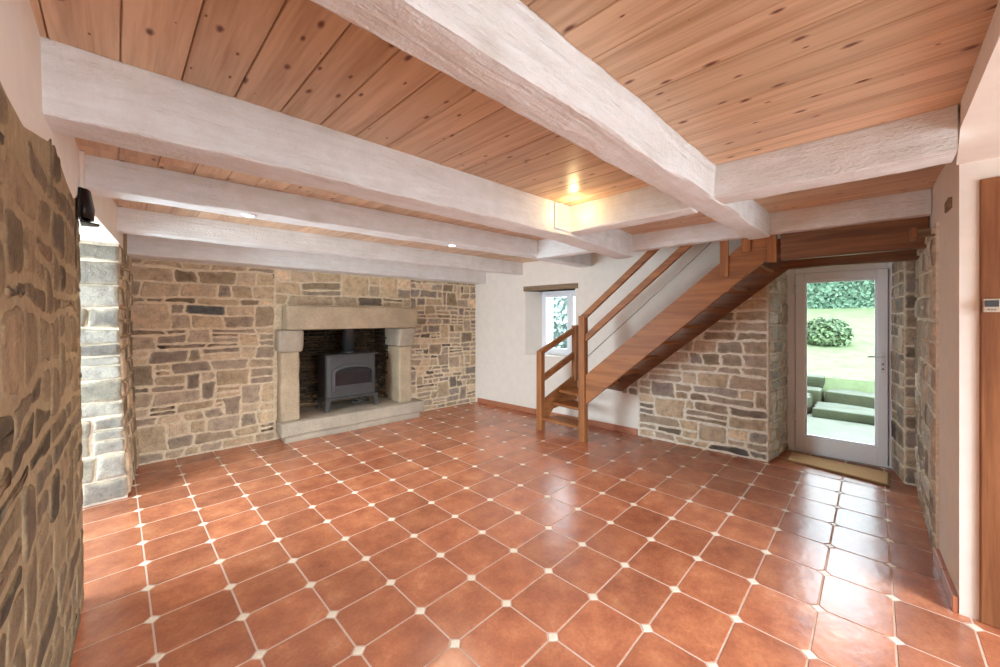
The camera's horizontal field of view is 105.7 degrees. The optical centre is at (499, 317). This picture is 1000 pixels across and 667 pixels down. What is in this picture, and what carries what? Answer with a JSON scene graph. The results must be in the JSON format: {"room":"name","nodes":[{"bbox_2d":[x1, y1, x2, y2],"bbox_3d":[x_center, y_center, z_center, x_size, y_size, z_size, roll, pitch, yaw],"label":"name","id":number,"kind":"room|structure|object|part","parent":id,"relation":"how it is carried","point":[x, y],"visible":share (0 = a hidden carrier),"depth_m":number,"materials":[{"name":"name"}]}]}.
{"room":"traditional dwelling","nodes":[
{"label":"traditional dwelling","id":0,"kind":"room"},
{"bbox_2d":[0,0,139,666],"bbox_3d":[-1.290,0.375,0.864,8.450,2.670,0.979,0,0,45],"label":"wall","id":1,"kind":"structure","parent":0,"point":[69,443],"depth_m":1.31,"materials":[{"name":"stone"}]},
{"bbox_2d":[78,187,99,226],"bbox_3d":[-2.205,-0.590,2.036,0.150,0.180,0.075,0,0,45],"label":"wall sconce","id":2,"kind":"object","parent":1,"relation":"attached to","point":[86,210],"visible":1,"depth_m":1.99,"materials":[{"name":"black metal"}]},
{"bbox_3d":[-2.227,-0.600,2.014,0.140,0.160,0.013,0,0,45],"label":"plate","id":3,"kind":"part","parent":2,"relation":"part of","materials":[{"name":"black metal"}]},
{"bbox_3d":[-2.208,-0.600,2.034,0.150,0.150,0.048,0,0,45],"label":"lamp shade","id":4,"kind":"part","parent":2,"relation":"part of","materials":[{"name":"black metal"}]},
{"bbox_3d":[-2.204,-0.504,2.038,0.140,0.008,0.070,0,0,45],"label":"drip plate","id":5,"kind":"part","parent":2,"relation":"part of","materials":[{"name":"black metal"}]},
{"bbox_2d":[130,258,475,465],"bbox_3d":[-2.521,0.375,5.542,5.350,2.670,0.691,0,0,-42],"label":"wall","id":6,"kind":"structure","parent":0,"point":[204,356],"depth_m":4.53,"materials":[{"name":"stone"}]},
{"bbox_2d":[127,234,485,283],"bbox_3d":[-2.160,-0.764,5.287,4.921,0.297,0.339,0,0,-43],"label":"beam","id":7,"kind":"structure","parent":6,"relation":"attached to","point":[138,246],"depth_m":4.61,"materials":[{"name":"white wood"}]},
{"bbox_2d":[29,0,998,262],"bbox_3d":[0.640,-1.390,2.823,8.550,0.960,6.520,0,0,45],"label":"ceiling","id":8,"kind":"structure","parent":0,"point":[735,79],"depth_m":1.41,"materials":[{"name":"brown wood"}]},
{"bbox_2d":[117,206,522,274],"bbox_3d":[-1.523,-0.811,4.652,5.007,0.201,0.158,0,0,-42],"label":"ceiling beam","id":9,"kind":"structure","parent":8,"relation":"attached to","point":[129,221],"depth_m":3.92,"materials":[{"name":"white wood"}]},
{"bbox_2d":[40,36,632,258],"bbox_3d":[-0.088,-0.787,2.684,0.365,0.250,4.300,0,0,45],"label":"ceiling beam","id":10,"kind":"structure","parent":8,"relation":"attached to","point":[86,95],"depth_m":1.64,"materials":[{"name":"white wood"}]},
{"bbox_2d":[554,202,569,231],"bbox_3d":[0.499,-0.800,3.018,0.026,0.200,0.200,0,0,45],"label":"lamp","id":11,"kind":"object","parent":10,"relation":"attached to","point":[561,212],"visible":1,"depth_m":2.99,"materials":[{"name":"yellow glass"}]},
{"bbox_2d":[85,154,590,267],"bbox_3d":[-0.615,-0.816,3.705,5.039,0.192,0.297,0,0,-42],"label":"ceiling beam","id":12,"kind":"structure","parent":8,"relation":"attached to","point":[104,177],"depth_m":2.74,"materials":[{"name":"white wood"}]},
{"bbox_2d":[241,213,255,217],"bbox_3d":[-1.774,-0.725,2.674,0.090,0.013,0.090,0,0,45],"label":"recessed light","id":13,"kind":"object","parent":12,"relation":"attached to","point":[243,214],"visible":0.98,"depth_m":2.66,"materials":[{"name":"white ceramic"}]},
{"bbox_2d":[310,0,770,239],"bbox_3d":[0.746,-0.805,1.862,4.306,0.214,0.186,0,0,-44],"label":"ceiling beam","id":14,"kind":"structure","parent":8,"relation":"attached to","point":[502,50],"depth_m":1.22,"materials":[{"name":"white wood"}]},
{"bbox_2d":[536,239,593,259],"bbox_3d":[0.779,-0.804,4.214,0.865,0.216,0.125,0,0,45],"label":"cross beam","id":15,"kind":"structure","parent":8,"relation":"attached to","point":[547,248],"depth_m":4.29,"materials":[{"name":"white wood"}]},
{"bbox_2d":[570,185,697,235],"bbox_3d":[0.946,-0.802,2.819,0.166,0.220,0.947,0,0,-43],"label":"cross beam","id":16,"kind":"structure","parent":8,"relation":"attached to","point":[647,204],"depth_m":2.75,"materials":[{"name":"white wood"}]},
{"bbox_2d":[633,188,930,251],"bbox_3d":[2.275,-0.821,3.455,2.192,0.182,0.119,0,0,44],"label":"cross beam","id":17,"kind":"structure","parent":8,"relation":"attached to","point":[912,204],"depth_m":3.10,"materials":[{"name":"white wood"}]},
{"bbox_2d":[714,105,957,203],"bbox_3d":[1.681,-0.810,2.015,0.946,0.204,0.207,0,0,45],"label":"cross beam","id":18,"kind":"structure","parent":8,"relation":"attached to","point":[927,139],"depth_m":1.87,"materials":[{"name":"white wood"}]},
{"bbox_2d":[70,402,999,666],"bbox_3d":[0.623,1.630,2.805,8.450,0.161,6.570,0,0,45],"label":"floor","id":19,"kind":"structure","parent":0,"point":[472,534],"depth_m":2.46,"materials":[{"name":"tile"}]},
{"bbox_2d":[272,274,423,443],"bbox_3d":[-2.267,0.501,5.628,2.040,2.102,1.005,0,0,-42],"label":"fireplace","id":20,"kind":"object","parent":19,"relation":"on","point":[308,331],"visible":0.66,"depth_m":5.49,"materials":[{"name":"stone"}]},
{"bbox_2d":[316,329,378,412],"bbox_3d":[-2.222,0.405,5.556,0.768,1.790,0.454,0,0,-42],"label":"wood stove","id":21,"kind":"object","parent":20,"relation":"on","point":[347,373],"visible":0.97,"depth_m":5.42,"materials":[{"name":"metal"}]},
{"bbox_3d":[-2.585,1.215,5.457,0.100,0.170,0.098,0,0,45],"label":"leg","id":22,"kind":"part","parent":21,"relation":"part of","materials":[{"name":"metal"}]},
{"bbox_3d":[-2.377,1.215,5.227,0.098,0.170,0.100,0,0,45],"label":"leg","id":23,"kind":"part","parent":21,"relation":"part of","materials":[{"name":"metal"}]},
{"bbox_3d":[-2.236,0.527,5.571,0.750,0.026,0.410,0,0,-42],"label":"plate","id":24,"kind":"part","parent":21,"relation":"part of","materials":[{"name":"metal"}]},
{"bbox_3d":[-2.093,0.853,5.436,0.610,0.395,0.036,0,0,-42],"label":"door","id":25,"kind":"part","parent":21,"relation":"part of","materials":[{"name":"metal"}]},
{"bbox_3d":[-2.098,0.825,5.441,0.530,0.250,0.004,0,0,-42],"label":"glass","id":26,"kind":"part","parent":21,"relation":"part of","materials":[{"name":"black glass"}]},
{"bbox_3d":[-2.076,1.185,5.564,0.166,0.104,0.141,0,0,-3],"label":"air lever","id":27,"kind":"part","parent":21,"relation":"part of","materials":[{"name":"metal"}]},
{"bbox_3d":[-1.881,1.215,5.678,0.100,0.170,0.098,0,0,45],"label":"leg","id":28,"kind":"part","parent":21,"relation":"part of","materials":[{"name":"metal"}]},
{"bbox_2d":[536,235,788,441],"bbox_3d":[2.080,0.339,4.282,3.612,2.423,0.842,0,0,45],"label":"staircase","id":29,"kind":"structure","parent":19,"relation":"on","point":[739,275],"depth_m":4.35,"materials":[{"name":"brown wood"}]},
{"bbox_3d":[0.564,1.005,5.257,0.085,1.090,0.085,0,0,45],"label":"newel post","id":30,"kind":"part","parent":29,"relation":"part of","materials":[{"name":"brown wood"}]},
{"bbox_3d":[0.830,0.320,5.391,0.691,0.411,0.055,0,0,-26],"label":"handrail","id":31,"kind":"part","parent":29,"relation":"part of","materials":[{"name":"brown wood"}]},
{"bbox_3d":[0.839,0.685,5.393,0.608,0.398,0.045,0,0,-27],"label":"rail","id":32,"kind":"part","parent":29,"relation":"part of","materials":[{"name":"brown wood"}]},
{"bbox_3d":[1.094,0.510,5.520,0.075,0.800,0.075,0,0,45],"label":"newel post","id":33,"kind":"part","parent":29,"relation":"part of","materials":[{"name":"brown wood"}]},
{"bbox_3d":[1.047,0.762,4.774,0.088,1.575,0.088,0,0,45],"label":"newel post","id":34,"kind":"part","parent":29,"relation":"part of","materials":[{"name":"brown wood"}]},
{"bbox_3d":[1.399,-0.410,4.433,1.069,0.903,0.055,0,0,45],"label":"handrail","id":35,"kind":"part","parent":29,"relation":"part of","materials":[{"name":"brown wood"}]},
{"bbox_3d":[1.531,-0.278,4.304,1.342,1.137,0.045,0,0,45],"label":"rail","id":36,"kind":"part","parent":29,"relation":"part of","materials":[{"name":"brown wood"}]},
{"bbox_2d":[781,216,928,260],"bbox_3d":[2.816,-0.630,3.069,0.873,0.240,0.075,0,0,45],"label":"landing timber","id":37,"kind":"object","parent":29,"relation":"attached to","point":[893,235],"visible":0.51,"depth_m":3.02,"materials":[{"name":"brown wood"}]},
{"bbox_2d":[786,452,889,486],"bbox_3d":[3.444,1.538,3.900,0.410,0.023,0.804,0,0,-42],"label":"doormat","id":38,"kind":"object","parent":19,"relation":"on","point":[875,476],"visible":1,"depth_m":3.84,"materials":[{"name":"beige fabric"}]},
{"bbox_2d":[475,234,916,485],"bbox_3d":[1.954,-0.045,5.404,6.647,3.510,0.826,0,0,41],"label":"wall","id":39,"kind":"structure","parent":0,"point":[724,390],"depth_m":4.64,"materials":[{"name":"white paint"}]},
{"bbox_2d":[525,290,574,358],"bbox_3d":[0.879,0.092,6.057,0.930,1.055,0.380,0,0,41],"label":"window","id":40,"kind":"structure","parent":39,"relation":"in","point":[561,353],"depth_m":6.11,"materials":[{"name":"white plastic"}]},
{"bbox_3d":[0.856,0.608,6.031,0.930,0.024,0.310,0,0,41],"label":"sill","id":41,"kind":"part","parent":40,"relation":"part of","materials":[{"name":"white paint"}]},
{"bbox_3d":[1.025,0.083,6.136,0.815,1.035,0.070,0,0,41],"label":"frame","id":42,"kind":"part","parent":40,"relation":"part of","materials":[{"name":"white plastic"}]},
{"bbox_2d":[523,283,577,291],"bbox_3d":[0.864,-0.475,6.029,1.015,0.080,0.302,0,0,41],"label":"lintel","id":43,"kind":"object","parent":39,"relation":"attached to","point":[569,286],"visible":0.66,"depth_m":5.91,"materials":[{"name":"brown wood"}]},
{"bbox_2d":[477,398,637,434],"bbox_3d":[0.702,1.508,5.977,2.964,0.085,0.014,0,0,41],"label":"baseboard","id":44,"kind":"structure","parent":39,"relation":"attached to","point":[624,429],"depth_m":5.69,"materials":[{"name":"tile"}]},
{"bbox_2d":[786,262,893,469],"bbox_3d":[3.735,0.475,4.200,0.979,2.190,0.249,0,0,45],"label":"door","id":45,"kind":"structure","parent":39,"relation":"in","point":[879,454],"depth_m":4.16,"materials":[{"name":"white plastic"}]},
{"bbox_3d":[3.748,1.558,4.205,0.960,0.024,0.170,0,0,41],"label":"sill","id":46,"kind":"part","parent":45,"relation":"part of","materials":[{"name":"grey wood"}]},
{"bbox_3d":[3.891,0.403,3.923,0.126,0.023,0.072,0,0,45],"label":"handle","id":47,"kind":"part","parent":45,"relation":"part of","materials":[{"name":"silver metal"}]},
{"bbox_3d":[3.952,0.460,3.912,0.030,0.220,0.010,0,0,41],"label":"handle plate","id":48,"kind":"part","parent":45,"relation":"part of","materials":[{"name":"silver metal"}]},
{"bbox_2d":[779,249,919,269],"bbox_3d":[3.303,-0.557,3.646,0.988,0.105,0.090,0,0,45],"label":"landing timber","id":49,"kind":"object","parent":39,"relation":"attached to","point":[906,255],"visible":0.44,"depth_m":3.58,"materials":[{"name":"brown wood"}]},
{"bbox_2d":[914,0,999,620],"bbox_3d":[2.985,-0.045,0.928,2.470,3.510,5.932,0,0,45],"label":"wall","id":50,"kind":"structure","parent":0,"point":[946,272],"depth_m":2.03,"materials":[{"name":"white paint"}]},
{"bbox_2d":[910,227,934,240],"bbox_3d":[2.789,-0.557,2.492,0.125,0.075,0.085,0,0,45],"label":"wooden bracket","id":51,"kind":"object","parent":50,"relation":"attached to","point":[914,233],"visible":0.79,"depth_m":2.49,"materials":[{"name":"brown wood"}]},
{"bbox_3d":[2.798,-0.557,2.483,0.100,0.045,0.065,0,0,45],"label":"arm","id":52,"kind":"part","parent":51,"relation":"part of","materials":[{"name":"brown wood"}]},
{"bbox_2d":[933,547,958,612],"bbox_3d":[2.590,1.508,2.207,0.024,0.085,0.574,0,0,42],"label":"baseboard","id":53,"kind":"structure","parent":50,"relation":"attached to","point":[953,598],"depth_m":2.14,"materials":[{"name":"tile"}]},
{"bbox_2d":[944,197,951,212],"bbox_3d":[2.575,-0.645,2.166,0.032,0.060,0.160,0,0,45],"label":"wooden block","id":54,"kind":"object","parent":50,"relation":"attached to","point":[948,204],"visible":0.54,"depth_m":2.14,"materials":[{"name":"brown wood"}]},
{"bbox_2d":[979,176,999,628],"bbox_3d":[2.831,0.422,1.587,1.034,2.255,0.105,0,0,45],"label":"door","id":55,"kind":"structure","parent":50,"relation":"in","point":[989,188],"depth_m":1.91,"materials":[{"name":"brown wood"}]},
{"bbox_3d":[2.458,-0.061,1.895,0.056,0.067,0.020,0,0,45],"label":"control panel","id":56,"kind":"part","parent":55,"relation":"part of","materials":[{"name":"white plastic"}]},
{"label":"outside","id":57,"kind":"structure","parent":0,"visible":0},
{"bbox_2d":[807,307,874,401],"bbox_3d":[12.229,-0.293,14.905,19.500,4.285,19.500,0,0,45],"label":"lawn","id":58,"kind":"structure","parent":57,"point":[850,362],"depth_m":8.21,"materials":[{"name":"green plant"}]},
{"bbox_2d":[807,374,824,401],"bbox_3d":[5.971,1.357,7.675,1.011,0.520,0.661,0,0,45],"label":"edging stone","id":59,"kind":"object","parent":58,"relation":"on","point":[812,380],"visible":0.12,"depth_m":7.22,"materials":[{"name":"grey stone"}]},
{"bbox_2d":[807,317,853,346],"bbox_3d":[7.893,0.407,9.214,1.090,0.856,1.005,0,0,45],"label":"shrub","id":60,"kind":"object","parent":58,"relation":"on","point":[821,331],"visible":0.73,"depth_m":8.91,"materials":[{"name":"green plant"}]},
{"bbox_2d":[807,280,874,308],"bbox_3d":[11.543,-0.910,13.853,19.000,2.121,1.262,0,0,45],"label":"ivy hedge","id":61,"kind":"object","parent":58,"relation":"on","point":[848,294],"visible":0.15,"depth_m":13.04,"materials":[{"name":"green plant"}]},
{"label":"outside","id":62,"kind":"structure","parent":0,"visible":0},
{"bbox_2d":[807,407,874,444],"bbox_3d":[4.095,1.740,6.649,19.500,0.220,3.780,0,0,45],"label":"patio","id":63,"kind":"structure","parent":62,"point":[851,431],"depth_m":5.53,"materials":[{"name":"white concrete"}]},
{"bbox_2d":[553,297,566,348],"bbox_3d":[1.933,-0.359,9.876,2.939,3.831,2.197,0,0,45],"label":"tree","id":64,"kind":"object","parent":63,"relation":"on","point":[559,303],"visible":0.06,"depth_m":9.29,"materials":[{"name":"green plant"}]},
{"bbox_2d":[807,393,812,413],"bbox_3d":[5.236,1.494,6.792,0.591,0.317,0.672,0,0,45],"label":"edging stone","id":65,"kind":"object","parent":63,"relation":"on","point":[809,396],"visible":0.12,"depth_m":6.47,"materials":[{"name":"grey stone"}]},
{"bbox_2d":[807,386,823,406],"bbox_3d":[5.614,1.467,7.248,0.869,0.377,0.432,0,0,45],"label":"edging stone","id":66,"kind":"object","parent":63,"relation":"on","point":[817,393],"visible":0.16,"depth_m":6.89,"materials":[{"name":"grey stone"}]},
{"bbox_2d":[812,402,874,424],"bbox_3d":[6.220,1.560,5.665,2.364,0.195,0.762,0,0,45],"label":"stone step","id":67,"kind":"structure","parent":63,"relation":"on","point":[826,410],"depth_m":6.06,"materials":[{"name":"grey stone"}]},
{"bbox_2d":[825,389,874,408],"bbox_3d":[6.760,1.481,6.149,2.237,0.353,0.556,0,0,45],"label":"stone step","id":68,"kind":"structure","parent":63,"relation":"on","point":[841,396],"depth_m":6.57,"materials":[{"name":"grey stone"}]}
]}

